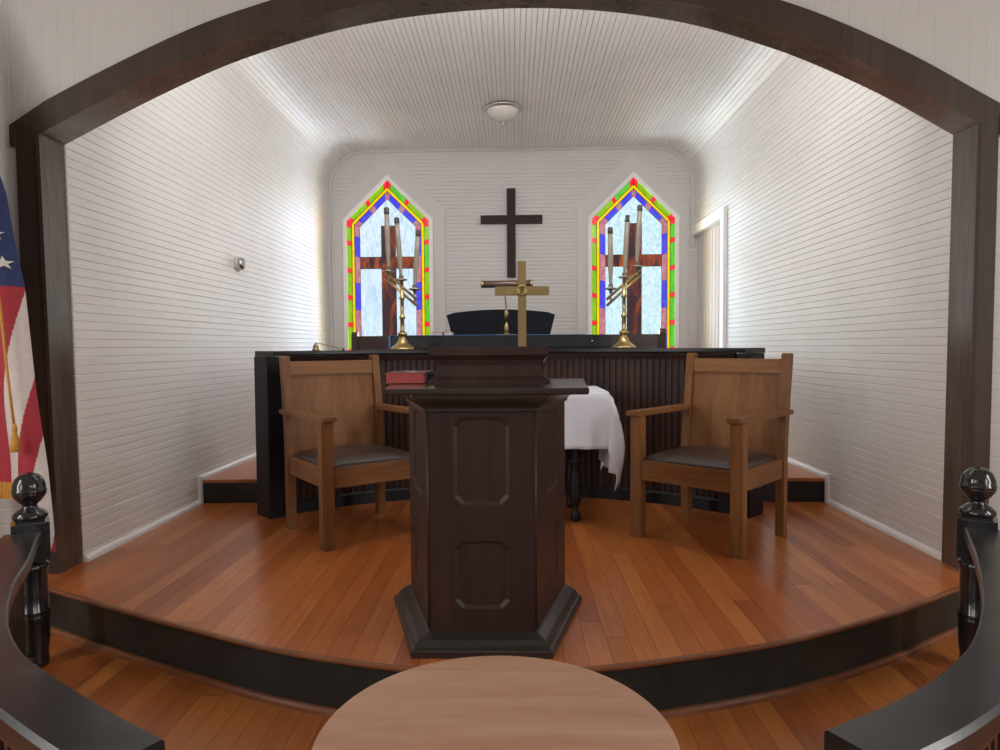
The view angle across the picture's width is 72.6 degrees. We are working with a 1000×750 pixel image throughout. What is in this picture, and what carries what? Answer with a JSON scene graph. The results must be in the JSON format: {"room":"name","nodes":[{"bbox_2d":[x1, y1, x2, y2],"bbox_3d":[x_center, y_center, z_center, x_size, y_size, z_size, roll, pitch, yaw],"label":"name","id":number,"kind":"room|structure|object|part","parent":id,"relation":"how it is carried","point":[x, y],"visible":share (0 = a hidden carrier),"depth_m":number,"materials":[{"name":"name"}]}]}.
{"room":"church","nodes":[
{"label":"church","id":0,"kind":"room"},
{"bbox_2d":[64,63,334,561],"bbox_3d":[-2.134,-0.795,5.933,0.198,3.368,4.950,0,2,1],"label":"wall","id":1,"kind":"structure","parent":0,"point":[163,196],"depth_m":4.61,"materials":[{"name":"white paint"}]},
{"bbox_2d":[84,452,255,561],"bbox_3d":[-2.095,0.765,5.972,0.022,0.204,4.900,0,2,1],"label":"baseboard","id":2,"kind":"structure","parent":1,"relation":"attached to","point":[100,551],"depth_m":4.34,"materials":[{"name":"white wood"}]},
{"bbox_2d":[234,256,245,271],"bbox_3d":[-2.107,-0.907,5.552,0.066,0.124,0.124,0,2,1],"label":"wall fitting","id":3,"kind":"object","parent":1,"relation":"attached to","point":[240,263],"visible":1,"depth_m":5.52,"materials":[{"name":"grey plastic"}]},
{"bbox_3d":[-2.132,-0.906,5.552,0.016,0.124,0.124,0,2,1],"label":"plate","id":4,"kind":"part","parent":3,"relation":"part of","materials":[{"name":"grey plastic"}]},
{"bbox_2d":[0,0,999,538],"bbox_3d":[0.081,-0.886,3.256,7.436,4.500,0.002,0,2,1],"label":"wall","id":5,"kind":"structure","parent":0,"point":[48,47],"depth_m":3.26,"materials":[{"name":"white paint"}]},
{"bbox_2d":[9,124,82,573],"bbox_3d":[-2.254,-0.015,3.396,0.174,2.400,0.188,0,2,1],"label":"pillar","id":6,"kind":"structure","parent":5,"relation":"attached to","point":[40,162],"depth_m":3.33,"materials":[{"name":"brown wood"}]},
{"bbox_2d":[11,0,999,144],"bbox_3d":[0.015,-1.549,3.287,4.739,0.772,0.183,0,2,1],"label":"arch","id":7,"kind":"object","parent":5,"relation":"attached to","point":[909,81],"depth_m":3.24,"materials":[{"name":"brown wood"}]},
{"bbox_2d":[41,634,958,749],"bbox_3d":[0.051,1.322,2.031,7.400,0.190,3.250,0,2,1],"label":"floor","id":8,"kind":"structure","parent":0,"point":[185,714],"depth_m":2.46,"materials":[{"name":"brown wood"}]},
{"bbox_2d":[0,177,55,552],"bbox_3d":[-2.332,-0.240,3.025,0.782,2.880,0.343,0,2,1],"label":"flag","id":9,"kind":"object","parent":8,"relation":"on","point":[22,446],"visible":0.8,"depth_m":2.94,"materials":[{"name":"multicoloured fabric"}]},
{"bbox_3d":[-2.317,-0.661,2.902,0.528,1.793,0.050,0,2,15],"label":"cord","id":10,"kind":"part","parent":9,"relation":"part of","materials":[{"name":"gold metal"}]},
{"bbox_2d":[0,472,164,749],"bbox_3d":[-1.397,0.835,1.984,0.333,0.807,2.114,-2,3,-39],"label":"altar rail","id":11,"kind":"object","parent":8,"relation":"on","point":[38,711],"visible":1,"depth_m":1.56,"materials":[{"name":"black paint"}]},
{"bbox_3d":[-1.936,0.898,2.821,0.132,0.618,0.132,-2,3,-35],"label":"newel post","id":12,"kind":"part","parent":11,"relation":"part of","materials":[{"name":"black paint"}]},
{"bbox_3d":[-1.365,1.210,1.948,0.244,0.060,1.976,-2,3,-40],"label":"rail","id":13,"kind":"part","parent":11,"relation":"part of","materials":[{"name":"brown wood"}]},
{"bbox_2d":[312,656,679,749],"bbox_3d":[-0.005,0.943,1.204,0.632,0.625,0.632,0,2,1],"label":"round table","id":14,"kind":"object","parent":8,"relation":"on","point":[477,702],"visible":1,"depth_m":1.26,"materials":[{"name":"brown wood"}]},
{"bbox_2d":[824,467,999,749],"bbox_3d":[1.353,0.811,1.933,0.308,0.821,2.043,2,3,40],"label":"altar rail","id":15,"kind":"object","parent":8,"relation":"on","point":[959,709],"visible":1,"depth_m":1.45,"materials":[{"name":"black paint"}]},
{"bbox_3d":[1.901,0.869,2.720,0.132,0.632,0.132,1,3,35],"label":"newel post","id":16,"kind":"part","parent":15,"relation":"part of","materials":[{"name":"black paint"}]},
{"bbox_2d":[48,497,958,666],"bbox_3d":[0.069,0.886,5.400,5.600,0.020,6.162,0,2,1],"label":"floor","id":17,"kind":"structure","parent":0,"point":[229,569],"depth_m":3.23,"materials":[{"name":"brown wood"}]},
{"bbox_2d":[279,355,409,551],"bbox_3d":[-0.881,0.410,4.112,0.696,1.052,0.731,-2,3,-36],"label":"armchair","id":18,"kind":"object","parent":17,"relation":"on","point":[332,411],"visible":0.88,"depth_m":4.17,"materials":[{"name":"brown wood"}]},
{"bbox_3d":[-1.302,0.410,4.178,0.048,1.052,0.126,-2,3,-36],"label":"leg","id":19,"kind":"part","parent":18,"relation":"part of","materials":[{"name":"brown wood"}]},
{"bbox_3d":[-1.114,0.555,3.929,0.032,0.110,0.506,-2,3,-36],"label":"seat rail","id":20,"kind":"part","parent":18,"relation":"part of","materials":[{"name":"brown wood"}]},
{"bbox_3d":[-1.116,0.231,3.916,0.096,0.028,0.705,-2,3,-36],"label":"armrest","id":21,"kind":"part","parent":18,"relation":"part of","materials":[{"name":"brown wood"}]},
{"bbox_3d":[-0.944,0.604,3.700,0.068,0.700,0.068,-2,3,-36],"label":"leg","id":22,"kind":"part","parent":18,"relation":"part of","materials":[{"name":"brown wood"}]},
{"bbox_3d":[-1.079,-0.050,4.358,0.556,0.083,0.050,-2,3,-36],"label":"rail","id":23,"kind":"part","parent":18,"relation":"part of","materials":[{"name":"brown wood"}]},
{"bbox_3d":[-1.058,0.250,4.346,0.552,0.555,0.073,-2,3,-36],"label":"panel","id":24,"kind":"part","parent":18,"relation":"part of","materials":[{"name":"brown wood"}]},
{"bbox_3d":[-0.869,0.478,4.099,0.576,0.072,0.554,-2,3,-36],"label":"seat","id":25,"kind":"part","parent":18,"relation":"part of","materials":[{"name":"brown leather"}]},
{"bbox_3d":[-0.698,0.555,3.870,0.532,0.110,0.038,-2,3,-36],"label":"seat rail","id":26,"kind":"part","parent":18,"relation":"part of","materials":[{"name":"brown wood"}]},
{"bbox_3d":[-0.818,0.392,4.533,0.048,1.052,0.126,-2,3,-36],"label":"leg","id":27,"kind":"part","parent":18,"relation":"part of","materials":[{"name":"brown wood"}]},
{"bbox_3d":[-0.633,0.213,4.271,0.096,0.028,0.705,-2,3,-36],"label":"armrest","id":28,"kind":"part","parent":18,"relation":"part of","materials":[{"name":"brown wood"}]},
{"bbox_2d":[382,346,588,658],"bbox_3d":[-0.052,0.437,2.725,0.847,1.101,0.710,0,2,1],"label":"pulpit","id":29,"kind":"object","parent":17,"relation":"on","point":[487,431],"visible":1,"depth_m":2.46,"materials":[{"name":"brown wood"}]},
{"bbox_2d":[385,370,434,382],"bbox_3d":[-0.366,0.007,2.794,0.168,0.043,0.220,0,2,2],"label":"bible","id":30,"kind":"object","parent":29,"relation":"on","point":[393,376],"visible":0.88,"depth_m":2.69,"materials":[{"name":"red leather"}]},
{"bbox_3d":[-0.322,0.527,2.708,0.007,0.886,0.510,-1,2,-15],"label":"panel","id":31,"kind":"part","parent":29,"relation":"part of","materials":[{"name":"brown wood"}]},
{"bbox_3d":[-0.065,0.536,2.460,0.390,0.886,0.007,0,2,1],"label":"panel","id":32,"kind":"part","parent":29,"relation":"part of","materials":[{"name":"brown wood"}]},
{"bbox_3d":[-0.062,0.087,2.723,0.786,0.068,0.686,0,2,1],"label":"crown molding","id":33,"kind":"part","parent":29,"relation":"part of","materials":[{"name":"brown wood"}]},
{"bbox_3d":[-0.058,0.956,2.682,0.812,0.068,0.564,0,2,1],"label":"molding","id":34,"kind":"part","parent":29,"relation":"part of","materials":[{"name":"brown wood"}]},
{"bbox_3d":[0.201,0.524,2.696,0.007,0.886,0.510,0,2,17],"label":"panel","id":35,"kind":"part","parent":29,"relation":"part of","materials":[{"name":"brown wood"}]},
{"bbox_2d":[254,348,764,518],"bbox_3d":[0.061,0.360,4.784,3.376,1.082,0.919,0,2,1],"label":"partition wall","id":36,"kind":"structure","parent":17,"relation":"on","point":[635,378],"depth_m":4.73,"materials":[{"name":"brown wood"}]},
{"bbox_3d":[-1.512,0.402,4.455,0.095,1.048,0.190,-3,3,-45],"label":"post","id":37,"kind":"part","parent":36,"relation":"part of","materials":[{"name":"black wood"}]},
{"bbox_2d":[312,342,344,350],"bbox_3d":[-1.168,-0.195,4.623,0.218,0.058,0.052,-2,3,-29],"label":"candle snuffer","id":38,"kind":"object","parent":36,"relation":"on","point":[315,346],"visible":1,"depth_m":4.57,"materials":[{"name":"gold metal"}]},
{"bbox_2d":[383,267,419,349],"bbox_3d":[-0.706,-0.480,4.910,0.248,0.598,0.176,1,3,30],"label":"candelabrum","id":39,"kind":"object","parent":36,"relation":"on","point":[402,344],"visible":1,"depth_m":4.89,"materials":[{"name":"gold metal"}]},
{"bbox_2d":[384,207,390,266],"bbox_3d":[-0.810,-0.981,4.891,0.044,0.444,0.039,0,2,1],"label":"taper candle","id":40,"kind":"object","parent":39,"relation":"on","point":[386,209],"visible":1,"depth_m":4.88,"materials":[{"name":"white wax"}]},
{"bbox_2d":[383,267,394,279],"bbox_3d":[-0.801,-0.728,4.902,0.086,0.100,0.086,0,2,1],"label":"cup","id":41,"kind":"object","parent":39,"relation":"on","point":[388,270],"depth_m":4.89,"materials":[{"name":"gold metal"}]},
{"bbox_2d":[394,217,401,274],"bbox_3d":[-0.731,-0.915,4.892,0.056,0.435,0.039,0,2,1],"label":"taper candle","id":42,"kind":"object","parent":39,"relation":"on","point":[396,219],"visible":1,"depth_m":4.88,"materials":[{"name":"white wax"}]},
{"bbox_2d":[395,275,406,283],"bbox_3d":[-0.712,-0.685,4.902,0.086,0.064,0.086,0,2,1],"label":"cup","id":43,"kind":"object","parent":39,"relation":"on","point":[401,277],"depth_m":4.89,"materials":[{"name":"gold metal"}]},
{"bbox_3d":[-0.712,-0.620,4.904,0.238,0.259,0.020,0,2,1],"label":"arm","id":44,"kind":"part","parent":39,"relation":"part of","materials":[{"name":"gold metal"}]},
{"bbox_3d":[-0.706,-0.488,4.910,0.044,0.362,0.044,0,2,1],"label":"stem","id":45,"kind":"part","parent":39,"relation":"part of","materials":[{"name":"gold metal"}]},
{"bbox_2d":[409,285,419,302],"bbox_3d":[-0.615,-0.582,4.904,0.086,0.134,0.086,0,2,1],"label":"cup","id":46,"kind":"object","parent":39,"relation":"on","point":[414,288],"depth_m":4.90,"materials":[{"name":"gold metal"}]},
{"bbox_2d":[413,230,420,284],"bbox_3d":[-0.596,-0.835,4.893,0.059,0.414,0.039,0,2,1],"label":"taper candle","id":47,"kind":"object","parent":39,"relation":"on","point":[418,232],"visible":1,"depth_m":4.88,"materials":[{"name":"white wax"}]},
{"bbox_3d":[0.060,0.861,4.750,2.958,0.085,0.616,0,2,1],"label":"baseboard","id":48,"kind":"part","parent":36,"relation":"part of","materials":[{"name":"black wood"}]},
{"bbox_3d":[0.053,-0.124,4.710,2.966,0.042,0.628,0,2,1],"label":"cap molding","id":49,"kind":"part","parent":36,"relation":"part of","materials":[{"name":"black wood"}]},
{"bbox_2d":[605,262,642,347],"bbox_3d":[0.887,-0.498,4.877,0.249,0.614,0.176,1,3,29],"label":"candelabrum","id":50,"kind":"object","parent":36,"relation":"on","point":[623,342],"visible":0.97,"depth_m":4.86,"materials":[{"name":"gold metal"}]},
{"bbox_2d":[607,227,612,283],"bbox_3d":[0.788,-0.843,4.864,0.040,0.426,0.039,0,2,1],"label":"taper candle","id":51,"kind":"object","parent":50,"relation":"on","point":[610,229],"visible":1,"depth_m":4.85,"materials":[{"name":"white wax"}]},
{"bbox_2d":[605,284,616,300],"bbox_3d":[0.793,-0.587,4.874,0.086,0.124,0.086,0,2,1],"label":"cup","id":52,"kind":"object","parent":50,"relation":"on","point":[610,286],"depth_m":4.87,"materials":[{"name":"gold metal"}]},
{"bbox_3d":[0.888,-0.500,4.876,0.044,0.366,0.044,0,2,1],"label":"stem","id":53,"kind":"part","parent":50,"relation":"part of","materials":[{"name":"gold metal"}]},
{"bbox_2d":[618,273,629,280],"bbox_3d":[0.890,-0.699,4.868,0.086,0.064,0.086,0,2,1],"label":"cup","id":54,"kind":"object","parent":50,"relation":"on","point":[624,276],"depth_m":4.85,"materials":[{"name":"gold metal"}]},
{"bbox_3d":[0.886,-0.630,4.871,0.258,0.279,0.020,0,2,1],"label":"arm","id":55,"kind":"part","parent":50,"relation":"part of","materials":[{"name":"gold metal"}]},
{"bbox_2d":[623,215,629,272],"bbox_3d":[0.903,-0.925,4.858,0.052,0.429,0.039,0,2,1],"label":"taper candle","id":56,"kind":"object","parent":50,"relation":"on","point":[627,221],"visible":1,"depth_m":4.84,"materials":[{"name":"white wax"}]},
{"bbox_2d":[631,262,642,276],"bbox_3d":[0.977,-0.749,4.864,0.086,0.113,0.086,0,2,1],"label":"cup","id":57,"kind":"object","parent":50,"relation":"on","point":[638,268],"depth_m":4.86,"materials":[{"name":"gold metal"}]},
{"bbox_2d":[635,205,642,261],"bbox_3d":[0.990,-0.998,4.853,0.052,0.426,0.039,0,2,1],"label":"taper candle","id":58,"kind":"object","parent":50,"relation":"on","point":[639,207],"visible":1,"depth_m":4.84,"materials":[{"name":"white wax"}]},
{"bbox_3d":[1.613,0.383,4.390,0.190,1.048,0.095,-3,3,-43],"label":"post","id":59,"kind":"part","parent":36,"relation":"part of","materials":[{"name":"black wood"}]},
{"bbox_2d":[203,481,824,502],"bbox_3d":[0.081,0.819,5.004,4.517,0.148,0.408,0,2,1],"label":"step riser","id":60,"kind":"object","parent":17,"relation":"on","point":[797,491],"depth_m":4.85,"materials":[{"name":"black paint"}]},
{"bbox_2d":[203,457,824,482],"bbox_3d":[0.114,0.667,6.603,4.513,0.022,3.640,0,2,1],"label":"platform","id":61,"kind":"object","parent":60,"relation":"on","point":[246,471],"depth_m":4.95,"materials":[{"name":"brown wood"}]},
{"bbox_2d":[391,309,611,354],"bbox_3d":[0.020,0.073,5.717,1.800,1.239,0.663,0,2,1],"label":"piano","id":62,"kind":"object","parent":61,"relation":"on","point":[484,326],"visible":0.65,"depth_m":5.39,"materials":[{"name":"black wood"}]},
{"bbox_2d":[432,332,443,334],"bbox_3d":[-0.503,-0.333,5.548,0.085,0.031,0.140,0,2,1],"label":"songbook","id":63,"kind":"object","parent":62,"relation":"on","point":[433,333],"visible":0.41,"depth_m":5.48,"materials":[{"name":"white paper"}]},
{"bbox_2d":[444,332,453,334],"bbox_3d":[-0.416,-0.334,5.546,0.070,0.031,0.140,0,2,1],"label":"songbook","id":64,"kind":"object","parent":62,"relation":"on","point":[445,333],"visible":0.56,"depth_m":5.48,"materials":[{"name":"white paper"}]},
{"bbox_2d":[388,334,584,348],"bbox_3d":[-0.103,-0.273,5.537,1.555,0.105,0.320,0,2,1],"label":"cloth","id":65,"kind":"object","parent":62,"relation":"on","point":[389,336],"visible":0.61,"depth_m":5.38,"materials":[{"name":"fabric"}]},
{"bbox_3d":[0.017,-0.277,5.707,1.747,0.100,0.655,0,2,1],"label":"lid","id":66,"kind":"part","parent":62,"relation":"part of","materials":[{"name":"black wood"}]},
{"bbox_2d":[481,280,532,334],"bbox_3d":[0.055,-0.549,5.551,0.425,0.456,0.109,0,2,1],"label":"lamp","id":67,"kind":"object","parent":62,"relation":"on","point":[484,284],"visible":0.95,"depth_m":5.54,"materials":[{"name":"gold metal"}]},
{"bbox_3d":[0.052,-0.387,5.549,0.044,0.092,0.044,0,2,1],"label":"stem","id":68,"kind":"part","parent":67,"relation":"part of","materials":[{"name":"gold metal"}]},
{"bbox_3d":[0.058,-0.744,5.564,0.396,0.062,0.058,0,2,1],"label":"lamp shade","id":69,"kind":"part","parent":67,"relation":"part of","materials":[{"name":"brown metal"}]},
{"bbox_2d":[351,328,665,349],"bbox_3d":[0.088,0.088,7.019,3.120,1.100,0.500,0,2,1],"label":"bench","id":70,"kind":"object","parent":61,"relation":"on","point":[658,340],"visible":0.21,"depth_m":6.75,"materials":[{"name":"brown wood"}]},
{"bbox_3d":[-1.442,0.105,7.052,0.060,1.085,0.500,0,2,1],"label":"panel","id":71,"kind":"part","parent":70,"relation":"part of","materials":[{"name":"brown wood"}]},
{"bbox_3d":[0.087,-0.086,6.804,3.030,0.625,0.045,0,2,1],"label":"backrest","id":72,"kind":"part","parent":70,"relation":"part of","materials":[{"name":"brown wood"}]},
{"bbox_3d":[1.617,0.079,6.987,0.060,1.100,0.500,0,2,1],"label":"panel","id":73,"kind":"part","parent":70,"relation":"part of","materials":[{"name":"brown wood"}]},
{"bbox_2d":[565,449,581,521],"bbox_3d":[0.162,0.507,4.463,0.980,0.815,0.580,0,2,1],"label":"table","id":74,"kind":"object","parent":17,"relation":"on","point":[573,487],"visible":0.3,"depth_m":4.26,"materials":[{"name":"brown wood"}]},
{"bbox_3d":[0.481,0.554,4.643,0.080,0.700,0.080,0,2,1],"label":"leg","id":75,"kind":"part","parent":74,"relation":"part of","materials":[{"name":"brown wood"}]},
{"bbox_2d":[565,386,624,490],"bbox_3d":[0.161,0.392,4.458,1.190,0.603,0.752,0,2,1],"label":"tablecloth","id":76,"kind":"object","parent":74,"relation":"on","point":[592,420],"visible":0.31,"depth_m":4.12,"materials":[{"name":"white fabric"}]},
{"bbox_2d":[495,261,548,345],"bbox_3d":[0.144,-0.325,4.428,0.352,0.826,0.160,0,2,1],"label":"cross","id":77,"kind":"object","parent":76,"relation":"on","point":[521,290],"visible":0.75,"depth_m":4.41,"materials":[{"name":"gold metal"}]},
{"bbox_2d":[626,353,793,559],"bbox_3d":[1.221,0.403,3.932,0.696,1.052,0.731,2,3,44],"label":"armchair","id":78,"kind":"object","parent":17,"relation":"on","point":[737,412],"visible":1,"depth_m":3.92,"materials":[{"name":"brown wood"}]},
{"bbox_3d":[0.797,0.582,3.929,0.068,0.700,0.068,2,3,44],"label":"leg","id":79,"kind":"part","parent":78,"relation":"part of","materials":[{"name":"brown wood"}]},
{"bbox_3d":[0.994,0.208,4.122,0.096,0.028,0.705,2,3,44],"label":"armrest","id":80,"kind":"part","parent":78,"relation":"part of","materials":[{"name":"brown wood"}]},
{"bbox_3d":[1.009,0.549,3.716,0.532,0.110,0.038,2,3,44],"label":"seat rail","id":81,"kind":"part","parent":78,"relation":"part of","materials":[{"name":"brown wood"}]},
{"bbox_3d":[1.213,0.385,4.358,0.048,1.052,0.126,2,3,44],"label":"leg","id":82,"kind":"part","parent":78,"relation":"part of","materials":[{"name":"brown wood"}]},
{"bbox_3d":[1.208,0.471,3.921,0.576,0.072,0.554,2,3,44],"label":"seat","id":83,"kind":"part","parent":78,"relation":"part of","materials":[{"name":"brown leather"}]},
{"bbox_3d":[1.426,0.241,4.141,0.552,0.555,0.073,2,3,44],"label":"panel","id":84,"kind":"part","parent":78,"relation":"part of","materials":[{"name":"brown wood"}]},
{"bbox_3d":[1.445,-0.059,4.151,0.556,0.083,0.050,2,3,44],"label":"rail","id":85,"kind":"part","parent":78,"relation":"part of","materials":[{"name":"brown wood"}]},
{"bbox_3d":[1.231,0.596,3.515,0.068,0.700,0.068,2,3,44],"label":"leg","id":86,"kind":"part","parent":78,"relation":"part of","materials":[{"name":"brown wood"}]},
{"bbox_3d":[1.427,0.223,3.708,0.096,0.028,0.705,2,3,44],"label":"armrest","id":87,"kind":"part","parent":78,"relation":"part of","materials":[{"name":"brown wood"}]},
{"bbox_3d":[1.429,0.546,3.721,0.032,0.110,0.506,2,3,44],"label":"seat rail","id":88,"kind":"part","parent":78,"relation":"part of","materials":[{"name":"brown wood"}]},
{"bbox_3d":[1.647,0.399,3.944,0.048,1.052,0.126,2,3,44],"label":"leg","id":89,"kind":"part","parent":78,"relation":"part of","materials":[{"name":"brown wood"}]},
{"bbox_2d":[49,592,958,710],"bbox_3d":[0.019,1.093,2.960,5.597,0.190,1.263,0,2,1],"label":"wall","id":90,"kind":"structure","parent":0,"point":[675,685],"depth_m":2.59,"materials":[{"name":"black paint"}]},
{"bbox_2d":[49,586,958,671],"bbox_3d":[0.017,0.990,2.925,5.619,0.020,1.243,0,2,1],"label":"trim","id":91,"kind":"structure","parent":90,"relation":"attached to","point":[732,651],"depth_m":2.53,"materials":[{"name":"brown wood"}]},
{"bbox_2d":[51,626,957,718],"bbox_3d":[0.018,1.178,2.932,5.623,0.022,1.247,0,2,1],"label":"trim","id":92,"kind":"structure","parent":90,"relation":"attached to","point":[671,713],"depth_m":2.63,"materials":[{"name":"brown wood"}]},
{"bbox_2d":[234,8,787,165],"bbox_3d":[0.074,-2.584,5.812,4.381,0.280,4.950,0,2,1],"label":"ceiling","id":93,"kind":"structure","parent":0,"point":[578,78],"depth_m":6.06,"materials":[{"name":"white paint"}]},
{"bbox_2d":[484,100,521,126],"bbox_3d":[0.029,-2.570,6.760,0.384,0.205,0.384,0,2,1],"label":"ceiling light","id":94,"kind":"object","parent":93,"relation":"attached to","point":[501,111],"visible":1,"depth_m":6.66,"materials":[{"name":"white glass"}]},
{"bbox_3d":[0.029,-2.569,6.760,0.320,0.118,0.320,0,2,1],"label":"lamp shade","id":95,"kind":"part","parent":94,"relation":"part of","materials":[{"name":"white glass"}]},
{"bbox_2d":[331,148,697,347],"bbox_3d":[0.123,-1.042,8.306,4.630,3.631,0.006,0,2,1],"label":"wall","id":96,"kind":"structure","parent":0,"point":[552,185],"depth_m":8.27,"materials":[{"name":"white paint"}]},
{"bbox_2d":[331,154,445,349],"bbox_3d":[-1.359,-1.049,8.309,1.380,3.285,0.050,0,2,1],"label":"window","id":97,"kind":"structure","parent":96,"relation":"in","point":[387,173],"depth_m":8.29,"materials":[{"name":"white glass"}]},
{"bbox_3d":[-1.361,-1.270,8.294,1.006,2.188,0.001,0,2,1],"label":"pane","id":98,"kind":"part","parent":97,"relation":"part of","materials":[{"name":"multicoloured glass"}]},
{"bbox_2d":[328,146,694,349],"bbox_3d":[0.126,-0.991,8.289,4.440,3.490,0.032,0,2,1],"label":"crown molding","id":99,"kind":"structure","parent":96,"relation":"attached to","point":[678,155],"depth_m":8.22,"materials":[{"name":"white paint"}]},
{"bbox_2d":[481,188,541,277],"bbox_3d":[0.140,-1.720,8.246,0.746,1.070,0.045,0,2,1],"label":"wall cross","id":100,"kind":"object","parent":96,"relation":"attached to","point":[510,219],"visible":1,"depth_m":8.22,"materials":[{"name":"brown wood"}]},
{"bbox_2d":[577,150,688,347],"bbox_3d":[1.614,-1.067,8.246,1.344,3.285,0.050,0,2,1],"label":"window","id":101,"kind":"structure","parent":96,"relation":"in","point":[633,171],"depth_m":8.22,"materials":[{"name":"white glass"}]},
{"bbox_3d":[1.612,-1.288,8.232,1.006,2.188,0.001,0,2,1],"label":"pane","id":102,"kind":"part","parent":101,"relation":"part of","materials":[{"name":"multicoloured glass"}]},
{"bbox_2d":[688,54,952,551],"bbox_3d":[2.297,-0.823,5.840,0.178,3.368,4.950,0,2,1],"label":"wall","id":103,"kind":"structure","parent":0,"point":[837,196],"depth_m":4.45,"materials":[{"name":"white paint"}]},
{"bbox_2d":[691,206,726,347],"bbox_3d":[2.368,-0.583,7.629,0.135,2.360,1.288,0,2,1],"label":"door","id":104,"kind":"structure","parent":103,"relation":"in","point":[711,231],"depth_m":7.57,"materials":[{"name":"white paint"}]},
{"bbox_2d":[788,457,941,560],"bbox_3d":[2.282,0.766,5.230,0.022,0.204,3.600,0,2,1],"label":"baseboard","id":105,"kind":"structure","parent":103,"relation":"attached to","point":[910,541],"depth_m":4.21,"materials":[{"name":"white wood"}]},
{"bbox_2d":[941,115,999,569],"bbox_3d":[2.289,-0.039,3.300,0.142,2.393,0.188,0,2,1],"label":"pillar","id":106,"kind":"structure","parent":103,"relation":"attached to","point":[975,148],"depth_m":3.23,"materials":[{"name":"brown wood"}]}
]}

